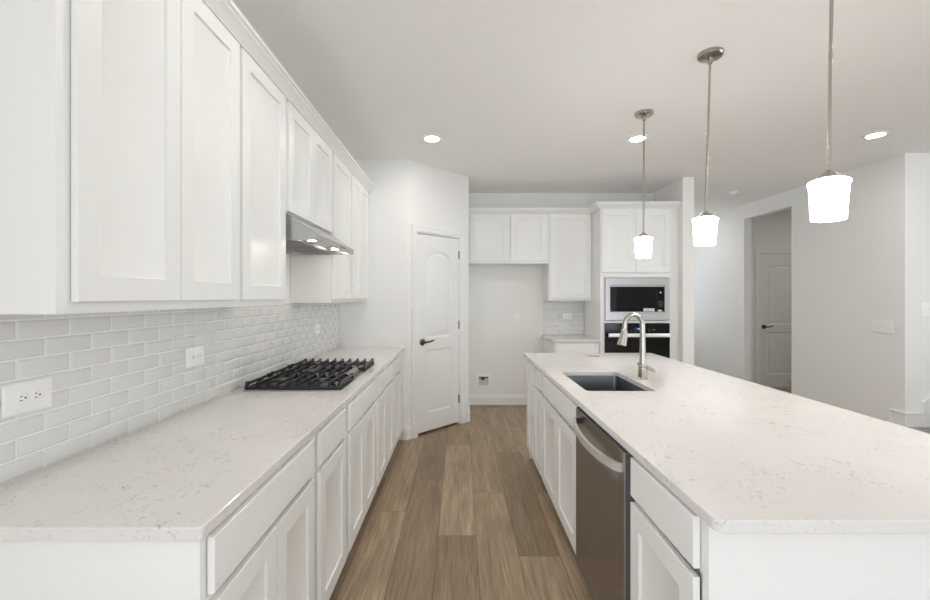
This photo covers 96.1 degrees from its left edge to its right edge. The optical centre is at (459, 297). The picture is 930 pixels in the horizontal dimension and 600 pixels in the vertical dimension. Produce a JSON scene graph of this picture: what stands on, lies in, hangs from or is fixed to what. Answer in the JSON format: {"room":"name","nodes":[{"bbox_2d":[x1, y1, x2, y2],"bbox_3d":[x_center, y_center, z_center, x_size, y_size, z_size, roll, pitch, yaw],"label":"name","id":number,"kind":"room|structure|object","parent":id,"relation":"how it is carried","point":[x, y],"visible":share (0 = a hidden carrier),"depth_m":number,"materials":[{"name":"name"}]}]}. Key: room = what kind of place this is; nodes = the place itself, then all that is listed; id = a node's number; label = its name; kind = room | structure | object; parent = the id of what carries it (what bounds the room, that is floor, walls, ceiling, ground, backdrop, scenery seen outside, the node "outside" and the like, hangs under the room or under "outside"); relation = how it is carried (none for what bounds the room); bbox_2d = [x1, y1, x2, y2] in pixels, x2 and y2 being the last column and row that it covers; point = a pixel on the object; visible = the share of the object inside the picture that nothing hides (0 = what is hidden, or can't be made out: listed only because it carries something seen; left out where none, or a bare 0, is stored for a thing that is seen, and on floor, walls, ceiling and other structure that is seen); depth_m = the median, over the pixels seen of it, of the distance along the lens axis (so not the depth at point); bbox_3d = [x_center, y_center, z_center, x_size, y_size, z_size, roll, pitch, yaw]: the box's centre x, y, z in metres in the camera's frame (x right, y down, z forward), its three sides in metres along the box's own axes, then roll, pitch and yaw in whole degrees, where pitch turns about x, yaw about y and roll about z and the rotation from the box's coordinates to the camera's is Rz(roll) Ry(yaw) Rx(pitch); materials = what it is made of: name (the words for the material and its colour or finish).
{"room":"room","nodes":[
{"label":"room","id":0,"kind":"room"},
{"bbox_2d":[5,253,330,483],"bbox_3d":[-1.253,0.018,0.635,0.120,2.765,9.670,0,0,0],"label":"wall","id":1,"kind":"structure","parent":0,"point":[288,256],"depth_m":2.91,"materials":[{"name":"white paint"}]},
{"bbox_2d":[0,0,239,313],"bbox_3d":[-1.041,-0.496,1.322,0.300,1.069,0.763,0,0,0],"label":"upper cabinet","id":2,"kind":"object","parent":1,"relation":"attached to","point":[120,119],"visible":1,"depth_m":1.09,"materials":[{"name":"white paint"}]},
{"bbox_2d":[0,303,339,485],"bbox_3d":[-1.188,0.263,2.509,0.008,0.446,3.218,0,0,0],"label":"backsplash","id":3,"kind":"structure","parent":1,"relation":"attached to","point":[114,375],"depth_m":1.49,"materials":[{"name":"white tile"}]},
{"bbox_2d":[1,377,51,418],"bbox_3d":[-1.180,0.271,1.144,0.008,0.085,0.130,0,0,0],"label":"outlet","id":4,"kind":"object","parent":3,"relation":"attached to","point":[27,396],"visible":1,"depth_m":1.13,"materials":[{"name":"white plastic"}]},
{"bbox_2d":[16,392,27,404],"bbox_3d":[-1.177,0.271,1.125,0.002,0.033,0.029,0,0,0],"label":"receptacle","id":5,"kind":"object","parent":4,"relation":"attached to","point":[21,397],"depth_m":1.12,"materials":[{"name":"grey plastic"}]},
{"bbox_2d":[31,389,41,400],"bbox_3d":[-1.177,0.271,1.163,0.002,0.033,0.029,0,0,0],"label":"receptacle","id":6,"kind":"object","parent":4,"relation":"attached to","point":[36,394],"depth_m":1.16,"materials":[{"name":"grey plastic"}]},
{"bbox_2d":[185,345,203,367],"bbox_3d":[-1.180,0.263,1.866,0.008,0.086,0.128,0,0,0],"label":"outlet","id":7,"kind":"object","parent":3,"relation":"attached to","point":[194,356],"visible":1,"depth_m":1.85,"materials":[{"name":"white plastic"}]},
{"bbox_2d":[191,353,195,360],"bbox_3d":[-1.177,0.263,1.847,0.002,0.033,0.029,0,0,0],"label":"receptacle","id":8,"kind":"object","parent":7,"relation":"attached to","point":[193,355],"depth_m":1.85,"materials":[{"name":"grey plastic"}]},
{"bbox_2d":[314,324,319,333],"bbox_3d":[-1.180,0.259,3.455,0.008,0.080,0.124,0,0,0],"label":"outlet","id":9,"kind":"object","parent":3,"relation":"attached to","point":[316,326],"visible":1,"depth_m":3.43,"materials":[{"name":"white plastic"}]},
{"bbox_2d":[237,48,285,306],"bbox_3d":[-1.041,-0.496,1.931,0.300,1.069,0.453,0,0,0],"label":"upper cabinet","id":10,"kind":"object","parent":1,"relation":"attached to","point":[262,104],"visible":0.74,"depth_m":1.89,"materials":[{"name":"white paint"}]},
{"bbox_2d":[202,0,374,192],"bbox_3d":[-1.016,-1.063,2.494,0.351,0.064,3.247,0,0,0],"label":"crown molding","id":11,"kind":"structure","parent":1,"relation":"attached to","point":[226,12],"depth_m":1.98,"materials":[{"name":"white paint"}]},
{"bbox_2d":[286,101,331,233],"bbox_3d":[-1.041,-0.738,2.548,0.300,0.586,0.779,0,0,0],"label":"upper cabinet","id":12,"kind":"object","parent":1,"relation":"attached to","point":[308,157],"visible":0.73,"depth_m":2.45,"materials":[{"name":"white paint"}]},
{"bbox_2d":[286,213,353,254],"bbox_3d":[-0.960,-0.370,2.550,0.436,0.143,0.752,0,0,0],"label":"range hood","id":13,"kind":"object","parent":1,"relation":"attached to","point":[302,238],"visible":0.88,"depth_m":2.44,"materials":[{"name":"silver metal"}]},
{"bbox_2d":[291,153,350,302],"bbox_3d":[-1.041,-0.496,3.184,0.300,1.069,0.491,0,0,0],"label":"upper cabinet","id":14,"kind":"object","parent":1,"relation":"attached to","point":[314,278],"visible":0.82,"depth_m":2.96,"materials":[{"name":"white paint"}]},
{"bbox_2d":[349,173,367,301],"bbox_3d":[-1.041,-0.496,3.773,0.300,1.069,0.685,0,0,0],"label":"upper cabinet","id":15,"kind":"object","parent":1,"relation":"attached to","point":[359,194],"visible":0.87,"depth_m":3.71,"materials":[{"name":"white paint"}]},
{"bbox_2d":[339,159,406,439],"bbox_3d":[-0.858,0.018,4.175,0.671,2.765,0.110,0,0,0],"label":"wall","id":16,"kind":"structure","parent":0,"point":[381,320],"depth_m":4.12,"materials":[{"name":"white paint"}]},
{"bbox_2d":[403,425,411,439],"bbox_3d":[-0.517,1.333,4.121,0.084,0.137,0.032,0,0,-26],"label":"baseboard","id":17,"kind":"structure","parent":16,"relation":"attached to","point":[407,431],"depth_m":4.11,"materials":[{"name":"white paint"}]},
{"bbox_2d":[407,159,468,425],"bbox_3d":[-0.251,0.018,4.469,0.877,2.765,0.110,0,0,-45],"label":"wall","id":18,"kind":"structure","parent":0,"point":[436,197],"depth_m":4.38,"materials":[{"name":"white paint"}]},
{"bbox_2d":[411,224,465,438],"bbox_3d":[-0.248,0.334,4.455,0.772,2.134,0.134,0,0,-45],"label":"door frame","id":19,"kind":"structure","parent":18,"relation":"attached to","point":[416,229],"depth_m":4.21,"materials":[{"name":"white paint"}]},
{"bbox_2d":[418,234,459,433],"bbox_3d":[-0.209,0.365,4.424,0.596,2.024,0.094,0,0,-45],"label":"door","id":20,"kind":"structure","parent":18,"relation":"in","point":[438,257],"depth_m":4.42,"materials":[{"name":"white paint"}]},
{"bbox_2d":[329,386,790,599],"bbox_3d":[2.904,1.426,1.900,8.433,0.050,12.200,0,0,0],"label":"floor","id":21,"kind":"structure","parent":0,"point":[456,511],"depth_m":2.55,"materials":[{"name":"brown wood"}]},
{"bbox_2d":[0,436,314,599],"bbox_3d":[-0.866,0.959,1.245,0.649,0.884,0.690,0,0,0],"label":"base cabinet","id":22,"kind":"object","parent":21,"relation":"on","point":[264,549],"visible":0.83,"depth_m":0.92,"materials":[{"name":"white paint"}]},
{"bbox_2d":[0,347,404,540],"bbox_3d":[-0.869,0.502,2.501,0.646,0.030,3.235,0,0,0],"label":"countertop","id":23,"kind":"structure","parent":22,"relation":"on","point":[176,477],"depth_m":1.18,"materials":[{"name":"stone"}]},
{"bbox_2d":[243,358,375,390],"bbox_3d":[-0.871,0.464,2.614,0.514,0.046,0.897,0,0,0],"label":"gas cooktop","id":24,"kind":"object","parent":23,"relation":"in","point":[311,375],"visible":1,"depth_m":2.43,"materials":[{"name":"black metal"}]},
{"bbox_2d":[313,406,345,599],"bbox_3d":[-0.866,0.959,1.812,0.649,0.884,0.445,0,0,0],"label":"base cabinet","id":25,"kind":"object","parent":21,"relation":"on","point":[329,475],"visible":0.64,"depth_m":1.76,"materials":[{"name":"white paint"}]},
{"bbox_2d":[345,378,375,558],"bbox_3d":[-0.866,0.959,2.388,0.649,0.884,0.707,0,0,0],"label":"base cabinet","id":26,"kind":"object","parent":21,"relation":"on","point":[360,437],"visible":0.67,"depth_m":2.29,"materials":[{"name":"white paint"}]},
{"bbox_2d":[375,362,393,489],"bbox_3d":[-0.866,0.959,3.093,0.649,0.884,0.703,0,0,0],"label":"base cabinet","id":27,"kind":"object","parent":21,"relation":"on","point":[384,400],"visible":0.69,"depth_m":3.03,"materials":[{"name":"white paint"}]},
{"bbox_2d":[392,352,402,447],"bbox_3d":[-0.866,0.959,3.780,0.649,0.884,0.670,0,0,0],"label":"base cabinet","id":28,"kind":"object","parent":21,"relation":"on","point":[398,361],"visible":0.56,"depth_m":3.68,"materials":[{"name":"white paint"}]},
{"bbox_2d":[527,359,535,459],"bbox_3d":[0.873,0.959,3.435,0.619,0.884,0.440,0,0,0],"label":"base cabinet","id":29,"kind":"object","parent":21,"relation":"on","point":[530,367],"visible":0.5,"depth_m":3.39,"materials":[{"name":"white paint"}]},
{"bbox_2d":[534,367,543,477],"bbox_3d":[0.873,0.959,3.060,0.619,0.884,0.310,0,0,0],"label":"base cabinet","id":30,"kind":"object","parent":21,"relation":"on","point":[538,394],"visible":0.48,"depth_m":3.00,"materials":[{"name":"white paint"}]},
{"bbox_2d":[542,374,578,553],"bbox_3d":[0.873,0.959,2.450,0.619,0.884,0.910,0,0,0],"label":"base cabinet","id":31,"kind":"object","parent":21,"relation":"on","point":[558,410],"visible":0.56,"depth_m":2.38,"materials":[{"name":"white paint"}]},
{"bbox_2d":[524,353,929,533],"bbox_3d":[1.121,0.502,2.296,1.120,0.030,2.768,0,0,0],"label":"countertop","id":32,"kind":"structure","parent":31,"relation":"on","point":[746,457],"depth_m":1.34,"materials":[{"name":"stone"}]},
{"bbox_2d":[567,376,645,390],"bbox_3d":[0.847,0.629,2.467,0.419,0.224,0.627,0,0,0],"label":"sink","id":33,"kind":"object","parent":32,"relation":"in","point":[589,383],"visible":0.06,"depth_m":2.76,"materials":[{"name":"silver metal"}]},
{"bbox_2d":[617,312,655,379],"bbox_3d":[1.051,0.288,2.500,0.222,0.398,0.069,0,0,0],"label":"faucet","id":34,"kind":"object","parent":32,"relation":"on","point":[642,368],"visible":1,"depth_m":2.49,"materials":[{"name":"silver metal"}]},
{"bbox_2d":[543,338,598,352],"bbox_3d":[1.353,0.959,5.148,0.531,0.884,0.634,0,0,0],"label":"base cabinet","id":35,"kind":"object","parent":21,"relation":"on","point":[548,346],"visible":0.24,"depth_m":4.83,"materials":[{"name":"white paint"}]},
{"bbox_2d":[541,335,599,341],"bbox_3d":[1.340,0.502,5.144,0.558,0.030,0.649,0,0,0],"label":"countertop","id":36,"kind":"structure","parent":35,"relation":"on","point":[553,338],"depth_m":4.96,"materials":[{"name":"stone"}]},
{"bbox_2d":[573,407,634,599],"bbox_3d":[0.832,0.959,1.690,0.666,0.883,0.586,0,0,0],"label":"dishwasher","id":37,"kind":"object","parent":21,"relation":"on","point":[603,466],"visible":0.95,"depth_m":1.60,"materials":[{"name":"grey metal"}]},
{"bbox_2d":[584,208,677,360],"bbox_3d":[2.069,0.185,5.136,0.896,2.432,0.649,0,0,0],"label":"tall cabinet","id":38,"kind":"object","parent":21,"relation":"on","point":[614,230],"visible":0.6,"depth_m":4.82,"materials":[{"name":"white paint"}]},
{"bbox_2d":[469,201,680,213],"bbox_3d":[1.309,-1.063,4.950,2.416,0.064,0.380,0,0,0],"label":"crown molding","id":39,"kind":"structure","parent":38,"relation":"on","point":[597,205],"depth_m":5.07,"materials":[{"name":"white paint"}]},
{"bbox_2d":[605,278,669,320],"bbox_3d":[2.042,0.020,5.069,0.742,0.493,0.522,0,0,0],"label":"microwave","id":40,"kind":"object","parent":38,"relation":"in","point":[649,298],"visible":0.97,"depth_m":4.82,"materials":[{"name":"silver metal"}]},
{"bbox_2d":[605,323,669,357],"bbox_3d":[2.042,0.644,5.073,0.742,0.693,0.634,0,0,0],"label":"wall oven","id":41,"kind":"object","parent":38,"relation":"in","point":[657,335],"visible":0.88,"depth_m":4.81,"materials":[{"name":"black glass"}]},
{"bbox_2d":[630,457,703,599],"bbox_3d":[0.873,0.959,1.193,0.619,0.884,0.390,0,0,0],"label":"base cabinet","id":42,"kind":"object","parent":21,"relation":"on","point":[667,537],"visible":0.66,"depth_m":1.17,"materials":[{"name":"white paint"}]},
{"bbox_2d":[529,452,929,599],"bbox_3d":[1.002,0.960,2.317,0.840,0.882,2.677,0,0,0],"label":"paneling","id":43,"kind":"structure","parent":21,"relation":"on","point":[736,566],"depth_m":0.98,"materials":[{"name":"white paint"}]},
{"bbox_2d":[911,428,929,433],"bbox_3d":[4.875,0.951,3.415,1.310,0.900,1.030,0,0,0],"label":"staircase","id":44,"kind":"structure","parent":21,"relation":"on","point":[926,430],"depth_m":3.87,"materials":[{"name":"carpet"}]},
{"bbox_2d":[469,193,652,393],"bbox_3d":[0.604,0.018,5.530,3.833,2.765,0.120,0,0,0],"label":"wall","id":45,"kind":"structure","parent":0,"point":[498,346],"depth_m":5.47,"materials":[{"name":"white paint"}]},
{"bbox_2d":[476,374,490,387],"bbox_3d":[0.308,1.093,5.449,0.190,0.180,0.042,0,0,0],"label":"outlet box","id":46,"kind":"object","parent":45,"relation":"attached to","point":[482,380],"visible":1,"depth_m":5.46,"materials":[{"name":"white plastic"}]},
{"bbox_2d":[469,394,526,404],"bbox_3d":[0.599,1.333,5.462,0.969,0.137,0.016,0,0,0],"label":"baseboard","id":47,"kind":"structure","parent":45,"relation":"attached to","point":[474,399],"depth_m":5.46,"materials":[{"name":"white paint"}]},
{"bbox_2d":[469,214,547,264],"bbox_3d":[0.594,-0.725,5.293,0.985,0.612,0.345,0,0,0],"label":"upper cabinet","id":48,"kind":"object","parent":45,"relation":"attached to","point":[494,239],"visible":0.85,"depth_m":5.13,"materials":[{"name":"white paint"}]},
{"bbox_2d":[543,301,583,334],"bbox_3d":[1.353,0.263,5.465,0.531,0.446,0.008,0,0,0],"label":"backsplash","id":49,"kind":"structure","parent":45,"relation":"attached to","point":[554,323],"depth_m":5.46,"materials":[{"name":"white tile"}]},
{"bbox_2d":[563,313,571,318],"bbox_3d":[1.400,0.243,5.457,0.118,0.075,0.008,0,0,0],"label":"outlet","id":50,"kind":"object","parent":49,"relation":"attached to","point":[565,315],"visible":1,"depth_m":5.46,"materials":[{"name":"white plastic"}]},
{"bbox_2d":[543,214,591,300],"bbox_3d":[1.353,-0.496,5.293,0.530,1.069,0.345,0,0,0],"label":"upper cabinet","id":51,"kind":"object","parent":45,"relation":"attached to","point":[567,275],"visible":0.98,"depth_m":5.13,"materials":[{"name":"white paint"}]},
{"bbox_2d":[232,0,929,217],"bbox_3d":[2.904,-1.414,1.900,8.433,0.100,12.200,0,0,0],"label":"ceiling","id":52,"kind":"structure","parent":0,"point":[521,96],"depth_m":2.68,"materials":[{"name":"white paint"}]},
{"bbox_2d":[422,134,441,141],"bbox_3d":[-0.240,-1.359,3.575,0.172,0.010,0.172,0,0,0],"label":"recessed light","id":53,"kind":"object","parent":52,"relation":"in","point":[429,137],"visible":1,"depth_m":3.56,"materials":[{"name":"white plastic"}]},
{"bbox_2d":[627,134,648,141],"bbox_3d":[1.520,-1.359,3.575,0.172,0.010,0.172,0,0,0],"label":"recessed light","id":54,"kind":"object","parent":52,"relation":"in","point":[635,138],"visible":0.91,"depth_m":3.56,"materials":[{"name":"white plastic"}]},
{"bbox_2d":[634,109,653,258],"bbox_3d":[1.357,-0.828,3.087,0.132,1.071,0.132,0,0,0],"label":"pendant light","id":55,"kind":"object","parent":52,"relation":"hanging from","point":[643,242],"visible":1,"depth_m":3.06,"materials":[{"name":"white glass"}]},
{"bbox_2d":[692,46,723,245],"bbox_3d":[1.383,-0.828,2.336,0.132,1.071,0.132,2,0,0],"label":"pendant light","id":56,"kind":"object","parent":52,"relation":"hanging from","point":[705,224],"visible":1,"depth_m":2.31,"materials":[{"name":"white glass"}]},
{"bbox_2d":[729,191,740,195],"bbox_3d":[3.550,-1.346,5.400,0.136,0.036,0.136,0,0,0],"label":"smoke detector","id":57,"kind":"object","parent":52,"relation":"attached to","point":[732,193],"visible":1,"depth_m":5.37,"materials":[{"name":"white plastic"}]},
{"bbox_2d":[807,0,851,221],"bbox_3d":[1.400,-0.828,1.580,0.132,1.071,0.132,1,0,0],"label":"pendant light","id":58,"kind":"object","parent":52,"relation":"hanging from","point":[829,193],"visible":1,"depth_m":1.56,"materials":[{"name":"white glass"}]},
{"bbox_2d":[861,131,889,138],"bbox_3d":[3.480,-1.359,3.500,0.172,0.010,0.172,0,0,0],"label":"recessed light","id":59,"kind":"object","parent":52,"relation":"in","point":[877,134],"visible":1,"depth_m":3.49,"materials":[{"name":"white plastic"}]},
{"bbox_2d":[653,177,693,364],"bbox_3d":[2.585,0.018,6.365,0.130,2.765,3.270,0,0,0],"label":"wall","id":60,"kind":"structure","parent":0,"point":[682,189],"depth_m":4.73,"materials":[{"name":"white paint"}]},
{"bbox_2d":[752,210,790,382],"bbox_3d":[5.465,0.018,6.555,2.310,2.765,0.110,0,0,0],"label":"wall","id":61,"kind":"structure","parent":0,"point":[771,231],"depth_m":6.50,"materials":[{"name":"white paint"}]},
{"bbox_2d":[755,249,790,383],"bbox_3d":[5.035,0.323,6.545,0.900,2.156,0.129,0,0,0],"label":"door frame","id":62,"kind":"structure","parent":61,"relation":"attached to","point":[758,252],"depth_m":6.49,"materials":[{"name":"white paint"}]},
{"bbox_2d":[760,255,790,385],"bbox_3d":[5.041,0.354,6.500,0.744,2.046,0.094,0,0,0],"label":"door","id":63,"kind":"structure","parent":61,"relation":"in","point":[775,270],"depth_m":6.52,"materials":[{"name":"white paint"}]},
{"bbox_2d":[694,153,916,427],"bbox_3d":[4.255,0.018,5.973,0.110,2.765,4.055,0,0,0],"label":"wall","id":64,"kind":"structure","parent":0,"point":[850,273],"depth_m":4.64,"materials":[{"name":"white paint"}]},
{"bbox_2d":[872,320,892,333],"bbox_3d":[4.194,0.288,4.147,0.010,0.124,0.196,0,0,0],"label":"light switch","id":65,"kind":"object","parent":64,"relation":"attached to","point":[880,326],"visible":1,"depth_m":4.14,"materials":[{"name":"white plastic"}]},
{"bbox_2d":[917,153,929,427],"bbox_3d":[5.715,0.018,4.000,2.810,2.765,0.110,0,0,0],"label":"wall","id":66,"kind":"structure","parent":0,"point":[923,159],"depth_m":3.94,"materials":[{"name":"white paint"}]},
{"bbox_2d":[888,395,929,426],"bbox_3d":[4.588,0.928,3.997,0.824,0.945,0.156,0,0,0],"label":"trim","id":67,"kind":"structure","parent":66,"relation":"attached to","point":[906,419],"depth_m":3.93,"materials":[{"name":"white paint"}]},
{"bbox_2d":[921,303,929,315],"bbox_3d":[4.410,0.113,3.939,0.118,0.128,0.010,0,0,0],"label":"light switch","id":68,"kind":"object","parent":66,"relation":"attached to","point":[925,307],"visible":1,"depth_m":3.94,"materials":[{"name":"white plastic"}]},
{"bbox_3d":[0.043,0.018,5.105,0.110,2.765,0.730,0,0,0],"label":"wall","id":69,"kind":"structure","parent":0,"visible":0},
{"bbox_2d":[466,406,469,421],"bbox_3d":[0.092,1.333,5.077,0.045,0.137,0.754,0,0,0],"label":"baseboard","id":70,"kind":"structure","parent":69,"relation":"attached to","point":[467,410],"depth_m":4.72,"materials":[{"name":"white paint"}]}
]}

